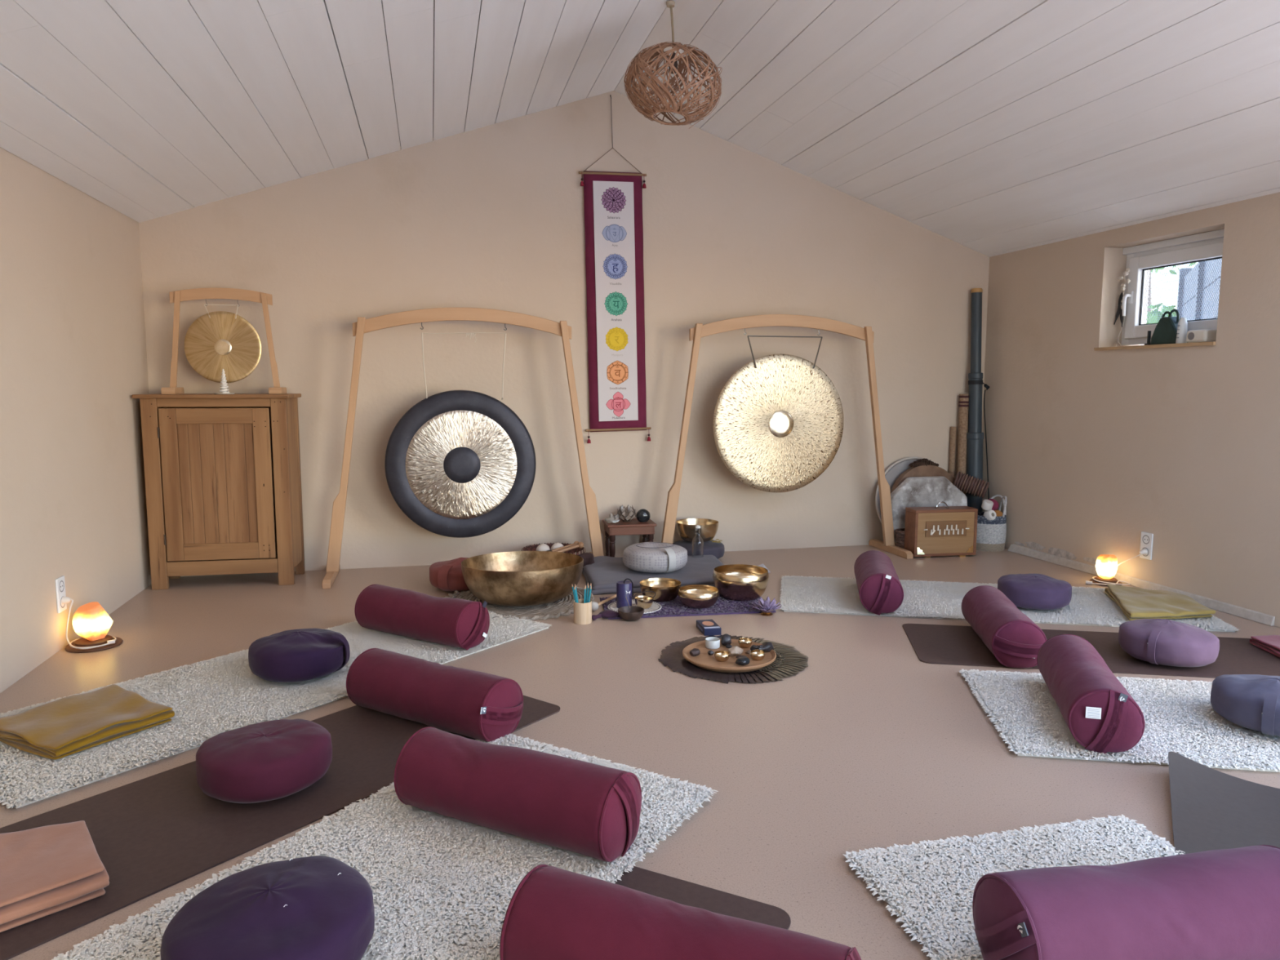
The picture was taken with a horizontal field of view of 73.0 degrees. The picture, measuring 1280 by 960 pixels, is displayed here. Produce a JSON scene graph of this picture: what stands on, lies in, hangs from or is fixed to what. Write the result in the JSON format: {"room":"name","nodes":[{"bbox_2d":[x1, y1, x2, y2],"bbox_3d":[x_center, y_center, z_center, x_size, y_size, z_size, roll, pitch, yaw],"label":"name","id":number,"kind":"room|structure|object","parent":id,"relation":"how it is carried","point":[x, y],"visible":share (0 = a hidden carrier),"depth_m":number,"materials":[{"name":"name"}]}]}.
{"room":"yoga meditation studio","nodes":[
{"label":"yoga meditation studio","id":0,"kind":"room"},
{"bbox_2d":[0,146,151,693],"bbox_3d":[-2.210,-0.072,1.581,0.300,2.151,7.903,-1,7,-13],"label":"wall","id":1,"kind":"structure","parent":0,"point":[73,353],"depth_m":3.94,"materials":[{"name":"paint"}]},
{"bbox_2d":[54,575,66,613],"bbox_3d":[-2.577,0.509,3.853,0.010,0.154,0.082,-1,7,-13],"label":"power socket","id":2,"kind":"object","parent":1,"relation":"attached to","point":[60,582],"visible":1,"depth_m":3.83,"materials":[{"name":"white plastic"}]},
{"bbox_2d":[138,90,989,577],"bbox_3d":[-0.213,-1.029,5.890,6.230,3.093,0.300,-1,7,-13],"label":"wall","id":3,"kind":"structure","parent":0,"point":[491,216],"depth_m":5.66,"materials":[{"name":"paint"}]},
{"bbox_2d":[578,94,651,443],"bbox_3d":[-0.158,-1.362,5.679,0.484,2.240,0.035,-1,7,-13],"label":"banner","id":4,"kind":"object","parent":3,"relation":"attached to","point":[613,201],"visible":1,"depth_m":5.70,"materials":[{"name":"white fabric"}]},
{"bbox_2d":[0,0,1279,257],"bbox_3d":[0.682,-1.750,2.064,6.430,1.418,8.053,-1,7,-13],"label":"ceiling","id":5,"kind":"structure","parent":0,"point":[989,127],"depth_m":4.05,"materials":[{"name":"white wood"}]},
{"bbox_2d":[623,0,722,128],"bbox_3d":[0.165,-2.073,4.296,0.491,0.568,0.480,-1,7,-13],"label":"pendant lamp","id":6,"kind":"object","parent":5,"relation":"hanging from","point":[662,92],"visible":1,"depth_m":4.20,"materials":[{"name":"wicker"}]},
{"bbox_2d":[0,543,1279,959],"bbox_3d":[0.732,1.003,2.362,6.730,0.150,8.203,-1,7,-13],"label":"floor","id":7,"kind":"structure","parent":0,"point":[872,744],"depth_m":3.00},
{"bbox_2d":[64,636,122,653],"bbox_3d":[-2.464,0.743,3.906,0.222,0.010,0.222,-1,7,-13],"label":"wooden trivet","id":8,"kind":"object","parent":7,"relation":"on","point":[118,641],"visible":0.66,"depth_m":3.84,"materials":[{"name":"brown wood"}]},
{"bbox_2d":[61,596,116,648],"bbox_3d":[-2.466,0.628,3.882,0.194,0.221,0.183,4,8,34],"label":"salt lamp","id":9,"kind":"object","parent":8,"relation":"on","point":[91,621],"visible":1,"depth_m":3.85,"materials":[{"name":"orange stone"}]},
{"bbox_2d":[132,393,305,590],"bbox_3d":[-2.443,0.052,5.101,0.822,1.114,0.365,-1,7,-10],"label":"base cabinet","id":10,"kind":"object","parent":7,"relation":"on","point":[223,473],"visible":1,"depth_m":4.96,"materials":[{"name":"brown wood"}]},
{"bbox_2d":[160,287,287,394],"bbox_3d":[-2.416,-0.805,5.018,0.637,0.609,0.193,-1,7,-13],"label":"stand","id":11,"kind":"object","parent":10,"relation":"on","point":[175,297],"visible":1,"depth_m":4.99,"materials":[{"name":"brown wood"}]},
{"bbox_2d":[184,304,262,382],"bbox_3d":[-2.413,-0.787,5.007,0.412,0.450,0.018,-1,7,-13],"label":"gong","id":12,"kind":"object","parent":11,"relation":"hanging from","point":[215,341],"visible":1,"depth_m":5.00,"materials":[{"name":"gold metal"}]},
{"bbox_2d":[213,368,235,394],"bbox_3d":[-2.379,-0.563,4.945,0.112,0.143,0.112,-1,7,-13],"label":"ornament","id":13,"kind":"object","parent":10,"relation":"on","point":[224,390],"visible":1,"depth_m":4.93,"materials":[{"name":"white ceramic"}]},
{"bbox_2d":[0,611,551,808],"bbox_3d":[-1.416,0.780,3.536,0.856,0.021,2.266,5,8,36],"label":"mat","id":14,"kind":"object","parent":7,"relation":"on","point":[210,698],"visible":0.5,"depth_m":3.16,"materials":[{"name":"beige"}]},
{"bbox_2d":[0,684,174,759],"bbox_3d":[-1.888,0.808,2.923,0.432,0.059,0.425,4,8,31],"label":"folded blanket","id":15,"kind":"object","parent":14,"relation":"on","point":[58,729],"visible":1,"depth_m":2.87,"materials":[{"name":"yellow fabric"}]},
{"bbox_2d":[248,628,350,682],"bbox_3d":[-1.361,0.692,3.466,0.382,0.171,0.368,-1,7,-13],"label":"cushion","id":16,"kind":"object","parent":14,"relation":"on","point":[300,655],"visible":1,"depth_m":3.34,"materials":[{"name":"fabric"}]},
{"bbox_2d":[354,584,489,649],"bbox_3d":[-1.003,0.621,3.974,0.684,0.206,0.224,4,8,31],"label":"bolster","id":17,"kind":"object","parent":14,"relation":"on","point":[459,623],"visible":1,"depth_m":3.86,"materials":[{"name":"red fabric"}]},
{"bbox_2d":[0,695,559,959],"bbox_3d":[-1.095,0.897,2.583,0.630,0.005,1.910,5,8,36],"label":"yoga mat","id":18,"kind":"object","parent":7,"relation":"on","point":[152,834],"visible":0.47,"depth_m":2.36,"materials":[{"name":"brown rubber"}]},
{"bbox_2d":[0,820,109,932],"bbox_3d":[-1.449,0.923,2.015,0.352,0.065,0.433,-4,8,-34],"label":"folded blanket","id":19,"kind":"object","parent":18,"relation":"on","point":[46,870],"visible":1,"depth_m":1.99,"materials":[{"name":"pink fabric"}]},
{"bbox_2d":[195,718,332,803],"bbox_3d":[-1.101,0.819,2.544,0.371,0.158,0.366,-1,7,-13],"label":"cushion","id":20,"kind":"object","parent":18,"relation":"on","point":[266,761],"visible":1,"depth_m":2.43,"materials":[{"name":"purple fabric"}]},
{"bbox_2d":[346,648,523,742],"bbox_3d":[-0.722,0.743,3.027,0.683,0.205,0.232,4,8,31],"label":"bolster","id":21,"kind":"object","parent":18,"relation":"on","point":[486,707],"visible":1,"depth_m":2.92,"materials":[{"name":"red fabric"}]},
{"bbox_2d":[51,733,718,959],"bbox_3d":[-0.706,0.979,1.781,0.856,0.021,2.226,4,8,31],"label":"mat","id":22,"kind":"object","parent":7,"relation":"on","point":[443,887],"visible":0.44,"depth_m":2.10,"materials":[{"name":"beige fabric"}]},
{"bbox_2d":[160,855,374,959],"bbox_3d":[-0.732,0.892,1.720,0.392,0.167,0.385,-1,7,-13],"label":"cushion","id":23,"kind":"object","parent":22,"relation":"on","point":[317,907],"visible":1,"depth_m":1.67,"materials":[{"name":"fabric"}]},
{"bbox_2d":[393,726,641,862],"bbox_3d":[-0.325,0.824,2.277,0.683,0.232,0.224,3,7,27],"label":"bolster","id":24,"kind":"object","parent":22,"relation":"on","point":[591,810],"visible":1,"depth_m":2.18,"materials":[{"name":"red fabric"}]},
{"bbox_2d":[429,557,469,591],"bbox_3d":[-1.031,0.535,5.016,0.384,0.176,0.387,-1,7,-13],"label":"cushion","id":25,"kind":"object","parent":7,"relation":"on","point":[446,575],"visible":0.67,"depth_m":4.85,"materials":[{"name":"fabric"}]},
{"bbox_2d":[321,307,604,588],"bbox_3d":[-1.064,-0.235,5.338,1.709,1.636,0.530,-1,7,-13],"label":"stand","id":26,"kind":"object","parent":7,"relation":"on","point":[362,326],"visible":0.91,"depth_m":5.23,"materials":[{"name":"brown wood"}]},
{"bbox_2d":[384,332,536,537],"bbox_3d":[-1.098,-0.269,5.313,0.913,1.262,0.088,-1,7,-13],"label":"gong","id":27,"kind":"object","parent":26,"relation":"hanging from","point":[459,464],"visible":1,"depth_m":5.29,"materials":[{"name":"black metal"}]},
{"bbox_2d":[443,586,594,620],"bbox_3d":[-0.664,0.651,4.701,0.830,0.032,0.830,-2,7,-19],"label":"mat","id":28,"kind":"object","parent":7,"relation":"on","point":[564,606],"visible":0.25,"depth_m":4.50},
{"bbox_2d":[461,551,583,606],"bbox_3d":[-0.628,0.532,4.651,0.670,0.224,0.670,-1,7,-13],"label":"bowl","id":29,"kind":"object","parent":28,"relation":"on","point":[514,578],"visible":0.98,"depth_m":4.44,"materials":[{"name":"brown metal"}]},
{"bbox_2d":[521,542,586,555],"bbox_3d":[-0.554,0.501,5.543,0.413,0.130,0.413,-1,7,-13],"label":"basket","id":30,"kind":"object","parent":7,"relation":"on","point":[577,551],"visible":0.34,"depth_m":5.66,"materials":[{"name":"brown wicker"}]},
{"bbox_2d":[573,599,591,624],"bbox_3d":[-0.284,0.653,4.295,0.090,0.108,0.090,-1,7,-13],"label":"pencil cup","id":31,"kind":"object","parent":7,"relation":"on","point":[582,611],"visible":0.97,"depth_m":4.26,"materials":[{"name":"brown wood"}]},
{"bbox_2d":[591,594,616,611],"bbox_3d":[-0.185,0.645,4.604,0.051,0.052,0.291,3,7,27],"label":"mallet","id":32,"kind":"object","parent":7,"relation":"on","point":[595,605],"visible":0.82,"depth_m":4.52,"materials":[{"name":"beige wood"}]},
{"bbox_2d":[591,609,619,620],"bbox_3d":[-0.176,0.679,4.364,0.147,0.042,0.072,-1,7,-13],"label":"pouch","id":33,"kind":"object","parent":7,"relation":"on","point":[606,614],"visible":0.97,"depth_m":4.34,"materials":[{"name":"purple fabric"}]},
{"bbox_2d":[602,518,656,557],"bbox_3d":[-0.073,0.408,5.787,0.324,0.262,0.257,-1,7,-10],"label":"table","id":34,"kind":"object","parent":7,"relation":"on","point":[633,526],"visible":0.66,"depth_m":5.67,"materials":[{"name":"brown wood"}]},
{"bbox_2d":[617,504,635,522],"bbox_3d":[-0.090,0.223,5.768,0.121,0.109,0.121,0,6,3],"label":"lotus","id":35,"kind":"object","parent":34,"relation":"on","point":[628,513],"visible":0.98,"depth_m":5.74,"materials":[{"name":"brown"}]},
{"bbox_2d":[635,508,650,522],"bbox_3d":[0.022,0.239,5.755,0.097,0.096,0.067,-1,7,-13],"label":"stone","id":36,"kind":"object","parent":34,"relation":"on","point":[642,515],"visible":1,"depth_m":5.73,"materials":[{"name":"black stone"}]},
{"bbox_2d":[582,555,724,595],"bbox_3d":[0.113,0.563,5.316,0.982,0.080,0.797,-1,7,-13],"label":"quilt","id":37,"kind":"object","parent":7,"relation":"on","point":[603,575],"visible":0.52,"depth_m":5.14,"materials":[{"name":"grey fabric"}]},
{"bbox_2d":[577,552,594,568],"bbox_3d":[-0.356,0.522,5.458,0.150,0.125,0.115,-1,7,-13],"label":"bag","id":38,"kind":"object","parent":37,"relation":"on","point":[588,557],"visible":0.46,"depth_m":5.43,"materials":[{"name":"grey fabric"}]},
{"bbox_2d":[622,542,687,573],"bbox_3d":[0.091,0.466,5.228,0.390,0.155,0.402,-1,7,-13],"label":"cushion","id":39,"kind":"object","parent":37,"relation":"on","point":[645,557],"visible":1,"depth_m":5.09,"materials":[{"name":"grey fabric"}]},
{"bbox_2d":[599,594,776,619],"bbox_3d":[0.242,0.664,4.615,0.890,0.015,0.415,-1,7,-9],"label":"mat","id":40,"kind":"object","parent":7,"relation":"on","point":[674,607],"visible":0.55,"depth_m":4.51,"materials":[{"name":"purple fabric"}]},
{"bbox_2d":[617,605,644,621],"bbox_3d":[-0.045,0.675,4.345,0.132,0.053,0.132,-1,7,-13],"label":"bowl","id":41,"kind":"object","parent":40,"relation":"on","point":[633,613],"visible":1,"depth_m":4.31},
{"bbox_2d":[607,599,661,613],"bbox_3d":[-0.029,0.666,4.534,0.284,0.010,0.284,-1,7,-13],"label":"round dish","id":42,"kind":"object","parent":40,"relation":"on","point":[655,608],"visible":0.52,"depth_m":4.52,"materials":[{"name":"white ceramic"}]},
{"bbox_2d":[616,578,633,608],"bbox_3d":[-0.080,0.589,4.523,0.086,0.153,0.082,-1,7,-13],"label":"pillar candle","id":43,"kind":"object","parent":42,"relation":"on","point":[624,588],"visible":0.9,"depth_m":4.49,"materials":[{"name":"wax"}]},
{"bbox_2d":[629,591,656,608],"bbox_3d":[0.017,0.624,4.509,0.100,0.087,0.107,5,8,35],"label":"bell","id":44,"kind":"object","parent":42,"relation":"on","point":[644,602],"visible":0.94,"depth_m":4.49,"materials":[{"name":"brown metal"}]},
{"bbox_2d":[634,595,653,608],"bbox_3d":[0.021,0.640,4.514,0.098,0.053,0.098,-1,7,-13],"label":"bowl","id":45,"kind":"object","parent":42,"relation":"on","point":[644,602],"depth_m":4.48,"materials":[{"name":"brown metal"}]},
{"bbox_2d":[640,577,681,601],"bbox_3d":[0.111,0.603,4.706,0.226,0.093,0.226,-1,7,-13],"label":"bowl","id":46,"kind":"object","parent":40,"relation":"on","point":[666,589],"visible":0.84,"depth_m":4.64,"materials":[{"name":"brown metal"}]},
{"bbox_2d":[677,584,719,608],"bbox_3d":[0.308,0.621,4.569,0.220,0.089,0.220,-1,7,-13],"label":"bowl","id":47,"kind":"object","parent":40,"relation":"on","point":[693,596],"visible":1,"depth_m":4.50,"materials":[{"name":"brown metal"}]},
{"bbox_2d":[712,564,768,600],"bbox_3d":[0.553,0.568,4.757,0.310,0.151,0.310,-1,7,-13],"label":"bowl","id":48,"kind":"object","parent":40,"relation":"on","point":[736,582],"visible":0.98,"depth_m":4.65,"materials":[{"name":"brown metal"}]},
{"bbox_2d":[672,538,724,559],"bbox_3d":[0.395,0.462,5.845,0.361,0.141,0.356,-1,7,-13],"label":"cushion","id":49,"kind":"object","parent":7,"relation":"on","point":[714,548],"visible":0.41,"depth_m":5.72,"materials":[{"name":"grey fabric"}]},
{"bbox_2d":[675,518,718,542],"bbox_3d":[0.383,0.341,5.792,0.286,0.126,0.286,-1,7,-13],"label":"bowl","id":50,"kind":"object","parent":49,"relation":"on","point":[686,530],"visible":0.96,"depth_m":5.70,"materials":[{"name":"brown metal"}]},
{"bbox_2d":[613,866,791,929],"bbox_3d":[-0.256,1.024,1.466,0.650,0.005,1.400,3,7,27],"label":"yoga mat","id":51,"kind":"object","parent":7,"relation":"on","point":[681,891],"visible":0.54,"depth_m":1.99,"materials":[{"name":"brown rubber"}]},
{"bbox_2d":[499,864,861,959],"bbox_3d":[0.071,0.907,1.618,0.683,0.217,0.221,3,7,25],"label":"bolster","id":52,"kind":"object","parent":51,"relation":"on","point":[553,913],"visible":1,"depth_m":1.60,"materials":[{"name":"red fabric"}]},
{"bbox_2d":[696,619,721,635],"bbox_3d":[0.328,0.707,4.152,0.083,0.035,0.155,-1,7,-11],"label":"box","id":53,"kind":"object","parent":7,"relation":"on","point":[707,627],"visible":1,"depth_m":4.11,"materials":[{"name":"blue cardboard"}]},
{"bbox_2d":[657,635,808,683],"bbox_3d":[0.402,0.763,3.744,0.650,0.013,0.658,-1,7,-13],"label":"mat","id":54,"kind":"object","parent":7,"relation":"on","point":[672,657],"visible":0.49,"depth_m":3.61,"materials":[{"name":"fabric"}]},
{"bbox_2d":[682,639,776,672],"bbox_3d":[0.379,0.751,3.683,0.398,0.036,0.398,-1,7,-13],"label":"round tray","id":55,"kind":"object","parent":54,"relation":"on","point":[704,660],"visible":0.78,"depth_m":3.61,"materials":[{"name":"brown wood"}]},
{"bbox_2d":[705,636,719,648],"bbox_3d":[0.317,0.714,3.781,0.064,0.038,0.064,-1,7,-13],"label":"cup","id":56,"kind":"object","parent":55,"relation":"on","point":[711,642],"visible":1,"depth_m":3.76,"materials":[{"name":"grey ceramic"}]},
{"bbox_2d":[714,650,729,662],"bbox_3d":[0.341,0.736,3.603,0.067,0.034,0.067,-1,7,-13],"label":"bowl","id":57,"kind":"object","parent":55,"relation":"on","point":[720,655],"visible":1,"depth_m":3.58,"materials":[{"name":"brown metal"}]},
{"bbox_2d":[727,645,742,656],"bbox_3d":[0.407,0.726,3.669,0.067,0.043,0.051,-3,7,-25],"label":"stone","id":58,"kind":"object","parent":55,"relation":"on","point":[734,651],"visible":0.99,"depth_m":3.66,"materials":[{"name":"stone"}]},
{"bbox_2d":[737,637,752,648],"bbox_3d":[0.460,0.715,3.791,0.063,0.033,0.063,-1,7,-13],"label":"bowl","id":59,"kind":"object","parent":55,"relation":"on","point":[744,642],"visible":1,"depth_m":3.77,"materials":[{"name":"brown metal"}]},
{"bbox_2d":[750,649,765,660],"bbox_3d":[0.492,0.735,3.620,0.064,0.032,0.064,-1,7,-13],"label":"bowl","id":60,"kind":"object","parent":55,"relation":"on","point":[756,655],"visible":1,"depth_m":3.60,"materials":[{"name":"brown metal"}]},
{"bbox_2d":[752,596,781,616],"bbox_3d":[0.652,0.649,4.444,0.146,0.085,0.146,1,7,9],"label":"candle holder","id":61,"kind":"object","parent":7,"relation":"on","point":[766,606],"visible":1,"depth_m":4.43,"materials":[{"name":"purple glass"}]},
{"bbox_2d":[661,314,913,559],"bbox_3d":[0.965,-0.287,5.827,1.709,1.636,0.530,-1,7,-13],"label":"stand","id":62,"kind":"object","parent":7,"relation":"on","point":[700,331],"visible":0.91,"depth_m":5.77,"materials":[{"name":"brown wood"}]},
{"bbox_2d":[713,335,844,492],"bbox_3d":[0.937,-0.434,5.776,0.926,1.044,0.047,-1,7,-13],"label":"gong","id":63,"kind":"object","parent":62,"relation":"hanging from","point":[779,420],"visible":1,"depth_m":5.77,"materials":[{"name":"gold metal"}]},
{"bbox_2d":[894,528,905,548],"bbox_3d":[1.867,0.428,6.062,0.168,0.162,0.130,-4,8,-32],"label":"wicker basket","id":64,"kind":"object","parent":7,"relation":"on","point":[900,535],"visible":0.36,"depth_m":6.02,"materials":[{"name":"brown wicker"}]},
{"bbox_2d":[875,457,938,522],"bbox_3d":[2.008,0.143,6.340,0.628,0.624,0.092,-1,7,-12],"label":"drum","id":65,"kind":"object","parent":7,"relation":"on","point":[895,470],"visible":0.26,"depth_m":6.29,"materials":[{"name":"grey"}]},
{"bbox_2d":[890,457,960,493],"bbox_3d":[2.078,0.151,6.281,0.572,0.620,0.136,-1,7,-11],"label":"drum","id":66,"kind":"object","parent":7,"relation":"on","point":[923,467],"visible":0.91,"depth_m":6.25,"materials":[{"name":"brown wood"}]},
{"bbox_2d":[890,476,967,543],"bbox_3d":[2.060,0.235,6.197,0.619,0.517,0.110,-1,7,-13],"label":"drum","id":67,"kind":"object","parent":7,"relation":"on","point":[913,491],"visible":0.4,"depth_m":6.13,"materials":[{"name":"white leather"}]},
{"bbox_2d":[953,471,989,498],"bbox_3d":[2.387,0.036,6.239,0.248,0.188,0.133,3,7,24],"label":"shaker","id":68,"kind":"object","parent":67,"relation":"on","point":[971,485],"visible":0.99,"depth_m":6.20,"materials":[{"name":"brown wood"}]},
{"bbox_2d":[904,501,977,558],"bbox_3d":[2.074,0.335,5.954,0.455,0.376,0.166,-1,7,-9],"label":"box","id":69,"kind":"object","parent":7,"relation":"on","point":[941,531],"visible":0.96,"depth_m":5.89,"materials":[{"name":"brown wood"}]},
{"bbox_2d":[948,426,955,477],"bbox_3d":[2.313,0.034,6.428,0.040,0.860,0.041,-1,5,-13],"label":"rainstick","id":70,"kind":"object","parent":7,"relation":"on","point":[953,429],"visible":0.57,"depth_m":6.39,"materials":[{"name":"brown wood"}]},
{"bbox_2d":[956,394,968,495],"bbox_3d":[2.381,-0.084,6.404,0.072,1.100,0.072,-1,6,-13],"label":"rainstick","id":71,"kind":"object","parent":7,"relation":"on","point":[963,402],"visible":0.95,"depth_m":6.36,"materials":[{"name":"brown wood"}]},
{"bbox_2d":[965,288,989,511],"bbox_3d":[2.480,-0.461,6.350,0.161,1.867,0.171,-4,7,-31],"label":"didgeridoo","id":72,"kind":"object","parent":7,"relation":"on","point":[975,436],"visible":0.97,"depth_m":6.31,"materials":[{"name":"grey plastic"}]},
{"bbox_2d":[976,494,1007,551],"bbox_3d":[2.497,0.303,6.211,0.253,0.385,0.252,-2,7,-17],"label":"woven basket","id":73,"kind":"object","parent":7,"relation":"on","point":[991,535],"visible":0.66,"depth_m":6.12,"materials":[{"name":"white fabric"}]},
{"bbox_2d":[779,575,1238,631],"bbox_3d":[1.866,0.653,4.705,2.185,0.021,0.836,1,7,10],"label":"mat","id":74,"kind":"object","parent":7,"relation":"on","point":[1092,606],"visible":0.59,"depth_m":4.60,"materials":[{"name":"beige"}]},
{"bbox_2d":[853,550,903,615],"bbox_3d":[1.287,0.546,4.691,0.223,0.218,0.682,1,7,11],"label":"bolster","id":75,"kind":"object","parent":74,"relation":"on","point":[880,589],"visible":1,"depth_m":4.39,"materials":[{"name":"fabric"}]},
{"bbox_2d":[997,573,1071,609],"bbox_3d":[2.072,0.582,4.549,0.361,0.159,0.358,-1,7,-13],"label":"cushion","id":76,"kind":"object","parent":74,"relation":"on","point":[1028,591],"visible":0.95,"depth_m":4.42,"materials":[{"name":"fabric"}]},
{"bbox_2d":[1104,584,1215,620],"bbox_3d":[2.695,0.642,4.472,0.422,0.057,0.665,2,7,18],"label":"folded blanket","id":77,"kind":"object","parent":74,"relation":"on","point":[1135,603],"visible":0.99,"depth_m":4.41,"materials":[{"name":"yellow fabric"}]},
{"bbox_2d":[842,813,1185,959],"bbox_3d":[1.088,1.008,1.548,0.865,0.021,1.505,-1,7,-14],"label":"mat","id":78,"kind":"object","parent":7,"relation":"on","point":[930,886],"visible":0.46,"depth_m":2.12,"materials":[{"name":"beige fabric"}]},
{"bbox_2d":[972,844,1279,959],"bbox_3d":[1.015,0.874,1.733,0.684,0.210,0.229,-1,7,-10],"label":"bolster","id":79,"kind":"object","parent":78,"relation":"on","point":[1223,904],"visible":1,"depth_m":1.65,"materials":[{"name":"fabric"}]},
{"bbox_2d":[902,623,1279,678],"bbox_3d":[2.146,0.761,3.833,1.830,0.005,0.610,1,7,9],"label":"yoga mat","id":80,"kind":"object","parent":7,"relation":"on","point":[938,644],"visible":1,"depth_m":3.80,"materials":[{"name":"brown rubber"}]},
{"bbox_2d":[961,585,1047,668],"bbox_3d":[1.627,0.649,3.896,0.241,0.206,0.685,1,7,9],"label":"bolster","id":81,"kind":"object","parent":80,"relation":"on","point":[1015,640],"visible":0.97,"depth_m":3.63,"materials":[{"name":"fabric"}]},
{"bbox_2d":[1118,618,1219,666],"bbox_3d":[2.259,0.685,3.707,0.380,0.173,0.378,-1,7,-13],"label":"cushion","id":82,"kind":"object","parent":80,"relation":"on","point":[1163,642],"visible":1,"depth_m":3.58,"materials":[{"name":"fabric"}]},
{"bbox_2d":[1249,635,1279,657],"bbox_3d":[2.924,0.741,3.808,0.326,0.041,0.384,1,6,7],"label":"folded blanket","id":83,"kind":"object","parent":80,"relation":"on","point":[1269,643],"visible":1,"depth_m":3.86,"materials":[{"name":"pink fabric"}]},
{"bbox_2d":[1085,549,1147,585],"bbox_3d":[2.813,0.504,5.108,0.310,0.231,0.168,4,7,28],"label":"salt lamp","id":84,"kind":"object","parent":7,"relation":"on","point":[1106,565],"visible":0.98,"depth_m":5.10,"materials":[{"name":"orange stone"}]},
{"bbox_2d":[959,668,1279,772],"bbox_3d":[2.277,0.847,3.000,2.096,0.021,0.845,1,7,9],"label":"mat","id":85,"kind":"object","parent":7,"relation":"on","point":[1180,716],"visible":0.59,"depth_m":2.96,"materials":[{"name":"beige fabric"}]},
{"bbox_2d":[1036,634,1144,754],"bbox_3d":[1.563,0.734,3.034,0.223,0.218,0.682,2,7,16],"label":"bolster","id":86,"kind":"object","parent":85,"relation":"on","point":[1100,714],"visible":1,"depth_m":2.76,"materials":[{"name":"fabric"}]},
{"bbox_2d":[1210,674,1279,736],"bbox_3d":[2.178,0.759,2.959,0.384,0.163,0.374,-1,7,-13],"label":"cushion","id":87,"kind":"object","parent":85,"relation":"on","point":[1250,701],"visible":1,"depth_m":2.90,"materials":[{"name":"fabric"}]},
{"bbox_2d":[1168,751,1279,854],"bbox_3d":[2.130,0.934,2.040,1.500,0.063,0.610,4,7,29],"label":"yoga mat","id":88,"kind":"object","parent":7,"relation":"on","point":[1211,809],"visible":0.88,"depth_m":2.39,"materials":[{"name":"grey rubber"}]},
{"bbox_2d":[982,191,1279,627],"bbox_3d":[3.576,-0.193,2.965,0.340,2.101,7.303,-1,7,-13],"label":"wall","id":89,"kind":"structure","parent":0,"point":[1089,451],"depth_m":5.03,"materials":[{"name":"paint"}]},
{"bbox_2d":[1013,542,1097,564],"bbox_3d":[2.761,0.480,5.719,0.006,0.058,0.878,-1,7,-13],"label":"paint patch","id":90,"kind":"structure","parent":89,"relation":"attached to","point":[1055,551],"depth_m":5.72,"materials":[{"name":"paint"}]},
{"bbox_2d":[1007,543,1275,626],"bbox_3d":[2.863,0.586,5.192,0.050,0.048,1.970,-1,7,-13],"label":"trim","id":91,"kind":"structure","parent":89,"relation":"attached to","point":[1242,612],"depth_m":4.98,"materials":[{"name":"white wood"}]},
{"bbox_2d":[1139,531,1153,559],"bbox_3d":[2.925,0.380,4.998,0.010,0.154,0.082,-1,7,-13],"label":"power socket","id":92,"kind":"object","parent":89,"relation":"attached to","point":[1146,540],"visible":1,"depth_m":4.99,"materials":[{"name":"white plastic"}]},
{"bbox_2d":[1093,228,1224,351],"bbox_3d":[3.020,-1.064,4.928,0.248,0.621,0.843,-1,7,-13],"label":"window","id":93,"kind":"structure","parent":89,"relation":"in","point":[1207,246],"depth_m":5.07,"materials":[{"name":"white plastic"}]},
{"bbox_2d":[1112,268,1130,346],"bbox_3d":[2.929,-1.046,5.264,0.065,0.472,0.099,-1,7,-13],"label":"charm","id":94,"kind":"object","parent":93,"relation":"hanging from","point":[1119,311],"visible":0.99,"depth_m":5.26,"materials":[{"name":"beige"}]},
{"bbox_2d":[1150,309,1181,344],"bbox_3d":[3.009,-0.867,4.905,0.090,0.197,0.192,-1,7,-13],"label":"bag","id":95,"kind":"object","parent":93,"relation":"on","point":[1165,331],"visible":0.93,"depth_m":4.88,"materials":[{"name":"green fabric"}]},
{"bbox_2d":[1175,317,1187,343],"bbox_3d":[3.005,-0.827,4.795,0.054,0.143,0.054,-1,7,-13],"label":"pump bottle","id":96,"kind":"object","parent":93,"relation":"on","point":[1182,326],"visible":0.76,"depth_m":4.78,"materials":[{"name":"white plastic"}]},
{"bbox_2d":[1186,329,1216,342],"bbox_3d":[3.046,-0.777,4.680,0.106,0.068,0.123,-1,7,-13],"label":"dispenser","id":97,"kind":"object","parent":93,"relation":"on","point":[1195,335],"visible":0.84,"depth_m":4.63,"materials":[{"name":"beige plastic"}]},
{"bbox_2d":[1141,258,1222,345],"bbox_3d":[3.212,-1.085,4.958,0.008,0.651,0.831,-1,7,-13],"label":"guard","id":98,"kind":"object","parent":89,"relation":"attached to","point":[1147,273],"visible":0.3,"depth_m":5.06,"materials":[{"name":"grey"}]},
{"label":"outside","id":99,"kind":"structure","parent":0,"visible":0},
{"bbox_3d":[0.679,0.574,7.991,55.000,0.240,65.000,-1,7,-13],"label":"ground","id":100,"kind":"structure","parent":99,"visible":0},
{"bbox_2d":[1146,302,1177,324],"bbox_3d":[6.308,-0.982,10.829,1.813,2.444,2.088,-1,7,-13],"label":"shrub","id":101,"kind":"object","parent":100,"relation":"on","point":[1162,303],"visible":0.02,"depth_m":10.35,"materials":[{"name":"green plant"}]},
{"bbox_2d":[1177,258,1222,320],"bbox_3d":[4.859,-0.760,7.561,0.101,2.520,3.500,3,7,27],"label":"slatted fence","id":102,"kind":"object","parent":100,"relation":"on","point":[1218,259],"visible":0.07,"depth_m":7.43,"materials":[{"name":"grey"}]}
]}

